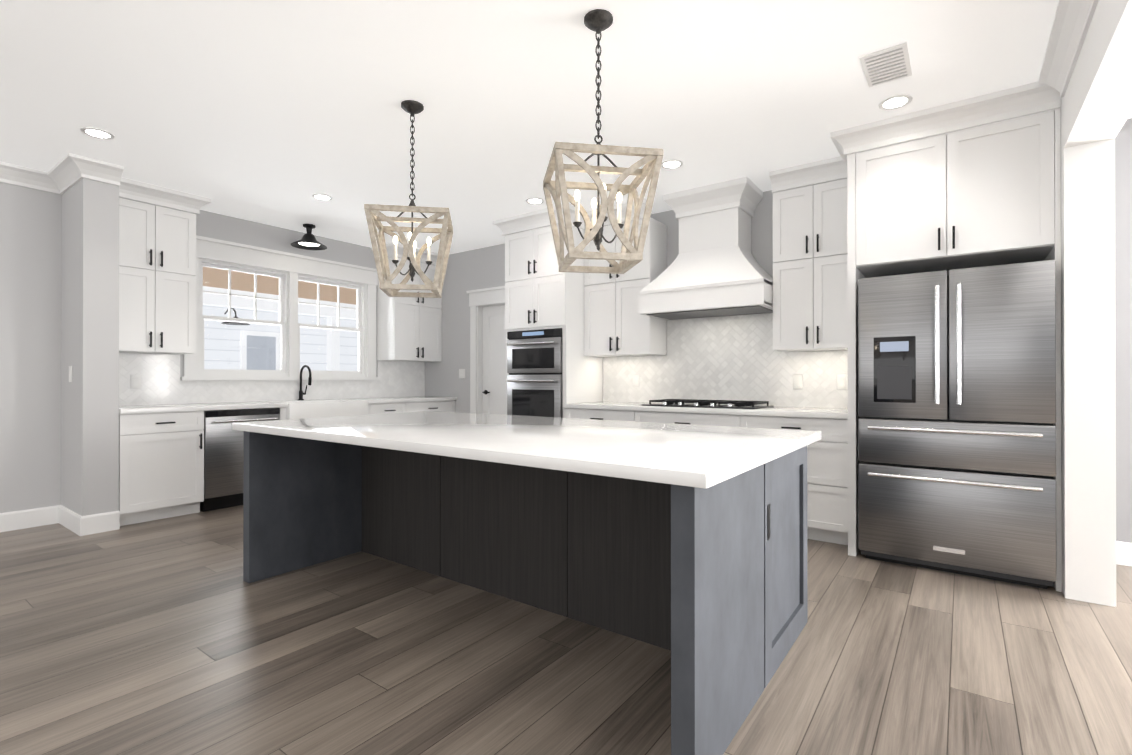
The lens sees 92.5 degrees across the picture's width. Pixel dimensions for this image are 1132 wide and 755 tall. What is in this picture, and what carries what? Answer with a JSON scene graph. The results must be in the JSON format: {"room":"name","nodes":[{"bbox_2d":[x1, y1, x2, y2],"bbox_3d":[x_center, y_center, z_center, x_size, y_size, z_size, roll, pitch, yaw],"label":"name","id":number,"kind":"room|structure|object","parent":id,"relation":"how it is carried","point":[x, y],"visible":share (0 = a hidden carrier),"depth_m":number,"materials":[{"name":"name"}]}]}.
{"room":"kitchen","nodes":[
{"label":"kitchen","id":0,"kind":"room"},
{"bbox_2d":[61,178,118,515],"bbox_3d":[-3.717,-0.216,4.226,0.610,2.740,0.210,0,0,36],"label":"column","id":1,"kind":"structure","parent":0,"point":[90,356],"depth_m":4.06,"materials":[{"name":"grey paint"}]},
{"bbox_2d":[69,366,71,381],"bbox_3d":[-3.791,-0.026,4.141,0.070,0.120,0.010,0,0,36],"label":"light switch","id":2,"kind":"object","parent":1,"relation":"attached to","point":[70,373],"visible":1,"depth_m":4.13,"materials":[{"name":"white plastic"}]},
{"bbox_2d":[119,177,210,353],"bbox_3d":[-3.519,-0.899,4.645,0.433,1.369,0.688,0,0,36],"label":"upper cabinet","id":3,"kind":"object","parent":1,"relation":"attached to","point":[157,279],"visible":0.83,"depth_m":4.54,"materials":[{"name":"white wood"}]},
{"bbox_2d":[0,182,421,512],"bbox_3d":[-4.827,-0.218,3.353,0.150,2.740,10.030,0,0,36],"label":"wall","id":4,"kind":"structure","parent":0,"point":[30,326],"depth_m":4.20,"materials":[{"name":"grey paint"}]},
{"bbox_2d":[0,505,119,535],"bbox_3d":[-5.561,1.077,1.689,0.626,0.140,6.483,0,0,36],"label":"baseboard","id":5,"kind":"structure","parent":4,"relation":"attached to","point":[74,522],"depth_m":4.09,"materials":[{"name":"white wood"}]},
{"bbox_2d":[0,153,123,194],"bbox_3d":[-5.527,-1.530,1.671,0.710,0.124,6.483,0,0,36],"label":"crown molding","id":6,"kind":"structure","parent":4,"relation":"attached to","point":[66,173],"depth_m":4.06,"materials":[{"name":"white wood"}]},
{"bbox_2d":[180,235,379,379],"bbox_3d":[-2.969,-0.646,5.842,0.210,1.350,2.100,0,0,36],"label":"kitchen window","id":7,"kind":"structure","parent":4,"relation":"in","point":[283,300],"depth_m":5.78,"materials":[{"name":"white wood"}]},
{"bbox_2d":[371,242,441,361],"bbox_3d":[-1.958,-0.893,6.778,0.433,1.369,0.811,0,0,36],"label":"upper cabinet","id":8,"kind":"object","parent":4,"relation":"attached to","point":[409,329],"visible":0.73,"depth_m":6.64,"materials":[{"name":"white wood"}]},
{"bbox_2d":[0,505,1131,754],"bbox_3d":[-1.127,1.174,0.641,10.500,0.060,10.030,0,0,36],"label":"floor","id":9,"kind":"structure","parent":0,"point":[174,635],"depth_m":2.17,"materials":[{"name":"brown wood"}]},
{"bbox_2d":[119,411,203,525],"bbox_3d":[-3.467,0.718,4.531,0.646,0.875,0.573,0,0,36],"label":"base cabinet","id":10,"kind":"object","parent":9,"relation":"on","point":[161,465],"visible":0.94,"depth_m":4.35,"materials":[{"name":"white wood"}]},
{"bbox_2d":[200,408,279,511],"bbox_3d":[-3.092,0.721,5.005,0.636,0.872,0.626,0,0,36],"label":"dishwasher","id":11,"kind":"object","parent":9,"relation":"on","point":[223,460],"visible":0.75,"depth_m":4.73,"materials":[{"name":"silver metal"}]},
{"bbox_2d":[280,400,454,419],"bbox_3d":[-2.277,0.722,6.156,0.646,0.875,2.186,0,0,36],"label":"base cabinet","id":12,"kind":"object","parent":9,"relation":"on","point":[402,407],"visible":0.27,"depth_m":6.28,"materials":[{"name":"white wood"}]},
{"bbox_2d":[119,396,456,413],"bbox_3d":[-2.637,0.263,5.673,0.638,0.040,3.393,0,0,36],"label":"countertop","id":13,"kind":"structure","parent":12,"relation":"on","point":[137,409],"depth_m":4.84,"materials":[{"name":"white stone"}]},
{"bbox_2d":[298,365,311,399],"bbox_3d":[-2.762,0.056,5.773,0.232,0.375,0.096,0,0,36],"label":"faucet","id":14,"kind":"object","parent":13,"relation":"on","point":[301,393],"visible":1,"depth_m":5.79,"materials":[{"name":"black metal"}]},
{"bbox_2d":[278,399,367,419],"bbox_3d":[-2.577,0.374,5.614,0.523,0.255,0.836,0,0,36],"label":"farmhouse sink","id":15,"kind":"object","parent":13,"relation":"in","point":[313,409],"visible":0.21,"depth_m":5.45,"materials":[{"name":"white ceramic"}]},
{"bbox_2d":[243,431,807,754],"bbox_3d":[-0.345,0.723,2.809,2.702,0.856,1.330,0,0,36],"label":"kitchen island","id":16,"kind":"object","parent":9,"relation":"on","point":[685,545],"depth_m":2.51,"materials":[{"name":"grey wood"}]},
{"bbox_2d":[232,411,820,490],"bbox_3d":[-0.340,0.275,2.819,2.800,0.040,1.430,0,0,36],"label":"island countertop","id":17,"kind":"structure","parent":16,"relation":"on","point":[702,457],"depth_m":2.22,"materials":[{"name":"white stone"}]},
{"bbox_2d":[501,205,602,417],"bbox_3d":[-0.125,-0.212,5.520,0.758,2.740,0.675,0,0,36],"label":"tall cabinet","id":18,"kind":"object","parent":9,"relation":"on","point":[566,332],"depth_m":5.23,"materials":[{"name":"white wood"}]},
{"bbox_2d":[566,408,641,421],"bbox_3d":[0.507,0.719,5.065,0.788,0.876,0.658,0,0,36],"label":"base cabinet","id":19,"kind":"object","parent":9,"relation":"on","point":[599,414],"depth_m":4.78,"materials":[{"name":"white wood"}]},
{"bbox_2d":[642,411,741,426],"bbox_3d":[1.115,0.718,4.620,0.961,0.876,0.658,0,0,36],"label":"base cabinet","id":20,"kind":"object","parent":9,"relation":"on","point":[730,420],"depth_m":4.29,"materials":[{"name":"white wood"}]},
{"bbox_2d":[742,415,847,544],"bbox_3d":[1.778,0.717,4.135,0.805,0.876,0.658,0,0,36],"label":"base cabinet","id":21,"kind":"object","parent":9,"relation":"on","point":[827,487],"depth_m":3.74,"materials":[{"name":"white wood"}]},
{"bbox_2d":[564,401,847,418],"bbox_3d":[1.137,0.260,4.587,2.372,0.040,0.688,0,0,36],"label":"countertop","id":22,"kind":"structure","parent":21,"relation":"on","point":[816,412],"depth_m":4.18,"materials":[{"name":"white stone"}]},
{"bbox_2d":[642,399,773,408],"bbox_3d":[1.179,0.218,4.539,0.950,0.045,0.520,0,0,36],"label":"cooktop","id":23,"kind":"object","parent":22,"relation":"in","point":[731,404],"visible":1,"depth_m":4.40,"materials":[{"name":"black metal"}]},
{"bbox_2d":[769,81,1061,591],"bbox_3d":[2.215,-0.217,3.678,1.626,2.739,0.883,0,0,36],"label":"surround","id":24,"kind":"object","parent":9,"relation":"on","point":[985,195],"visible":0.96,"depth_m":3.21,"materials":[{"name":"white wood"}]},
{"bbox_2d":[858,260,1056,588],"bbox_3d":[2.446,0.264,3.452,0.930,1.776,0.918,0,0,36],"label":"fridge","id":25,"kind":"object","parent":9,"relation":"on","point":[957,415],"visible":1,"depth_m":3.10,"materials":[{"name":"grey metal"}]},
{"bbox_2d":[0,0,1131,253],"bbox_3d":[-0.889,-1.646,0.475,9.910,0.100,10.030,0,0,36],"label":"ceiling","id":26,"kind":"structure","parent":0,"point":[276,112],"depth_m":2.98,"materials":[{"name":"white paint"}]},
{"bbox_2d":[80,127,114,139],"bbox_3d":[-3.042,-1.584,3.518,0.170,0.006,0.170,0,0,36],"label":"recessed light","id":27,"kind":"object","parent":26,"relation":"in","point":[96,133],"visible":1,"depth_m":3.52,"materials":[{"name":"white"}]},
{"bbox_2d":[291,224,326,249],"bbox_3d":[-2.666,-1.470,5.623,0.344,0.222,0.344,0,0,36],"label":"light","id":28,"kind":"object","parent":26,"relation":"attached to","point":[308,241],"visible":1,"depth_m":5.60,"materials":[{"name":"black metal"}]},
{"bbox_2d":[312,194,332,200],"bbox_3d":[-2.138,-1.581,4.753,0.170,0.006,0.170,0,0,36],"label":"recessed light","id":29,"kind":"object","parent":26,"relation":"in","point":[323,197],"visible":0.94,"depth_m":4.76,"materials":[{"name":"white"}]},
{"bbox_2d":[364,100,452,297],"bbox_3d":[-0.897,-1.039,3.162,0.446,1.097,0.446,0,0,-9],"label":"pendant lantern","id":30,"kind":"object","parent":26,"relation":"hanging from","point":[375,216],"visible":1,"depth_m":3.11,"materials":[{"name":"wood"}]},
{"bbox_2d":[525,198,543,203],"bbox_3d":[-0.279,-1.581,4.855,0.170,0.006,0.170,0,0,36],"label":"recessed light","id":31,"kind":"object","parent":26,"relation":"in","point":[534,201],"visible":1,"depth_m":4.86,"materials":[{"name":"white"}]},
{"bbox_2d":[543,9,662,273],"bbox_3d":[0.144,-1.041,2.400,0.446,1.097,0.446,0,0,-9],"label":"pendant lantern","id":32,"kind":"object","parent":26,"relation":"hanging from","point":[629,256],"visible":1,"depth_m":2.35,"materials":[{"name":"wood"}]},
{"bbox_2d":[661,160,683,168],"bbox_3d":[0.787,-1.583,4.025,0.170,0.006,0.170,0,0,36],"label":"recessed light","id":33,"kind":"object","parent":26,"relation":"in","point":[671,164],"visible":0.96,"depth_m":4.03,"materials":[{"name":"white"}]},
{"bbox_2d":[859,42,911,87],"bbox_3d":[1.634,-1.583,2.761,0.200,0.012,0.340,0,0,36],"label":"ceiling vent","id":34,"kind":"object","parent":26,"relation":"in","point":[886,65],"visible":1,"depth_m":2.74,"materials":[{"name":"white metal"}]},
{"bbox_2d":[878,94,912,109],"bbox_3d":[1.899,-1.585,3.124,0.170,0.006,0.170,0,0,36],"label":"recessed light","id":35,"kind":"object","parent":26,"relation":"in","point":[896,102],"visible":1,"depth_m":3.12,"materials":[{"name":"white"}]},
{"bbox_2d":[1064,0,1131,147],"bbox_3d":[0.028,-1.405,-0.847,0.190,0.390,8.980,0,0,36],"label":"header beam","id":36,"kind":"structure","parent":26,"relation":"attached to","point":[1098,101],"depth_m":2.28,"materials":[{"name":"white paint"}]},
{"bbox_2d":[1039,0,1098,97],"bbox_3d":[-0.091,-1.536,-0.763,0.100,0.124,8.975,0,0,36],"label":"crown molding","id":37,"kind":"structure","parent":36,"relation":"attached to","point":[1071,24],"depth_m":2.46,"materials":[{"name":"white wood"}]},
{"bbox_2d":[425,118,1131,542],"bbox_3d":[2.089,-0.215,4.413,9.760,2.740,0.150,0,0,36],"label":"wall","id":38,"kind":"structure","parent":0,"point":[1123,218],"depth_m":4.61,"materials":[{"name":"grey paint"}]},
{"bbox_2d":[459,369,464,377],"bbox_3d":[-1.303,-0.048,6.796,0.110,0.120,0.007,0,0,36],"label":"light switch","id":39,"kind":"object","parent":38,"relation":"attached to","point":[461,373],"visible":1,"depth_m":6.79,"materials":[{"name":"white plastic"}]},
{"bbox_2d":[466,286,504,412],"bbox_3d":[-0.740,0.046,6.452,1.065,2.230,0.200,0,0,36],"label":"door frame","id":40,"kind":"structure","parent":38,"relation":"attached to","point":[479,299],"depth_m":6.65,"materials":[{"name":"white wood"}]},
{"bbox_2d":[482,305,505,414],"bbox_3d":[-0.728,0.141,6.468,0.771,2.027,0.098,0,0,36],"label":"pantry door","id":41,"kind":"structure","parent":38,"relation":"in","point":[493,362],"depth_m":6.59,"materials":[{"name":"white wood"}]},
{"bbox_2d":[585,199,666,358],"bbox_3d":[0.567,-0.898,5.219,0.717,1.369,0.348,0,0,36],"label":"upper cabinet","id":42,"kind":"object","parent":38,"relation":"attached to","point":[614,325],"depth_m":5.05,"materials":[{"name":"white wood"}]},
{"bbox_2d":[639,176,772,319],"bbox_3d":[1.222,-1.063,4.601,1.056,1.041,0.570,0,0,36],"label":"range hood","id":43,"kind":"object","parent":38,"relation":"attached to","point":[714,269],"visible":0.96,"depth_m":4.48,"materials":[{"name":"white wood"}]},
{"bbox_2d":[603,313,847,407],"bbox_3d":[1.338,-0.154,4.861,2.370,0.790,0.010,0,0,36],"label":"backsplash","id":44,"kind":"structure","parent":38,"relation":"attached to","point":[736,357],"depth_m":4.78,"materials":[{"name":"tile"}]},
{"bbox_2d":[633,375,638,386],"bbox_3d":[0.687,0.037,5.324,0.075,0.120,0.008,0,0,36],"label":"electrical outlet","id":45,"kind":"object","parent":44,"relation":"attached to","point":[635,380],"visible":1,"depth_m":5.32,"materials":[{"name":"white plastic"}]},
{"bbox_2d":[793,374,802,388],"bbox_3d":[1.898,0.035,4.439,0.075,0.120,0.008,0,0,36],"label":"electrical outlet","id":46,"kind":"object","parent":44,"relation":"attached to","point":[797,381],"visible":1,"depth_m":4.43,"materials":[{"name":"white plastic"}]},
{"bbox_2d":[837,374,847,389],"bbox_3d":[2.164,0.034,4.244,0.075,0.120,0.008,0,0,36],"label":"electrical outlet","id":47,"kind":"object","parent":44,"relation":"attached to","point":[842,381],"visible":0.98,"depth_m":4.24,"materials":[{"name":"white plastic"}]},
{"bbox_2d":[773,179,847,351],"bbox_3d":[1.944,-0.831,4.186,0.592,1.230,0.386,0,0,36],"label":"upper cabinet","id":48,"kind":"object","parent":38,"relation":"attached to","point":[810,305],"visible":0.88,"depth_m":4.07,"materials":[{"name":"white wood"}]},
{"bbox_2d":[1116,541,1131,565],"bbox_3d":[4.631,1.079,2.446,3.340,0.140,0.016,0,0,36],"label":"baseboard","id":49,"kind":"structure","parent":38,"relation":"attached to","point":[1123,553],"depth_m":3.32,"materials":[{"name":"white wood"}]},
{"bbox_2d":[1051,97,1115,606],"bbox_3d":[2.945,-0.219,3.136,0.190,2.740,0.900,0,0,36],"label":"wall","id":50,"kind":"structure","parent":0,"point":[1088,396],"depth_m":2.77,"materials":[{"name":"white paint"}]},
{"bbox_3d":[-2.993,0.576,5.856,0.150,1.165,1.800,0,0,36],"label":"wall","id":51,"kind":"structure","parent":0,"visible":0},
{"bbox_2d":[119,353,424,405],"bbox_3d":[-2.891,0.018,5.859,0.010,0.452,3.393,0,0,36],"label":"backsplash","id":52,"kind":"structure","parent":51,"relation":"attached to","point":[162,382],"depth_m":5.34,"materials":[{"name":"tile"}]},
{"bbox_2d":[131,375,140,388],"bbox_3d":[-3.728,0.036,4.698,0.008,0.120,0.075,0,0,36],"label":"outlet","id":53,"kind":"object","parent":52,"relation":"attached to","point":[135,381],"visible":1,"depth_m":4.69,"materials":[{"name":"white plastic"}]},
{"label":"outside","id":54,"kind":"structure","parent":0,"visible":0},
{"bbox_2d":[222,308,249,324],"bbox_3d":[-5.483,-1.013,8.922,0.606,0.281,0.400,0,0,36],"label":"lamp","id":55,"kind":"object","parent":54,"point":[231,323],"depth_m":8.85,"materials":[{"name":"black metal"}]},
{"bbox_2d":[203,267,356,370],"bbox_3d":[-3.893,-0.109,8.227,4.080,2.550,15.000,0,0,36],"label":"canopy","id":56,"kind":"object","parent":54,"point":[246,284],"depth_m":8.22,"materials":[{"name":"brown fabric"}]},
{"bbox_3d":[-5.798,1.258,8.997,8.090,0.060,16.000,0,0,36],"label":"ground","id":57,"kind":"structure","parent":0,"visible":0},
{"bbox_2d":[203,305,357,370],"bbox_3d":[-5.620,-0.501,9.492,0.200,3.460,15.000,0,0,36],"label":"siding","id":58,"kind":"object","parent":57,"relation":"on","point":[232,352],"depth_m":9.69,"materials":[{"name":"white wood"}]},
{"bbox_2d":[240,330,280,369],"bbox_3d":[-5.389,0.179,9.568,0.060,1.980,0.660,0,0,36],"label":"window","id":59,"kind":"structure","parent":58,"relation":"attached to","point":[248,347],"depth_m":9.55,"materials":[{"name":"grey"}]}
]}

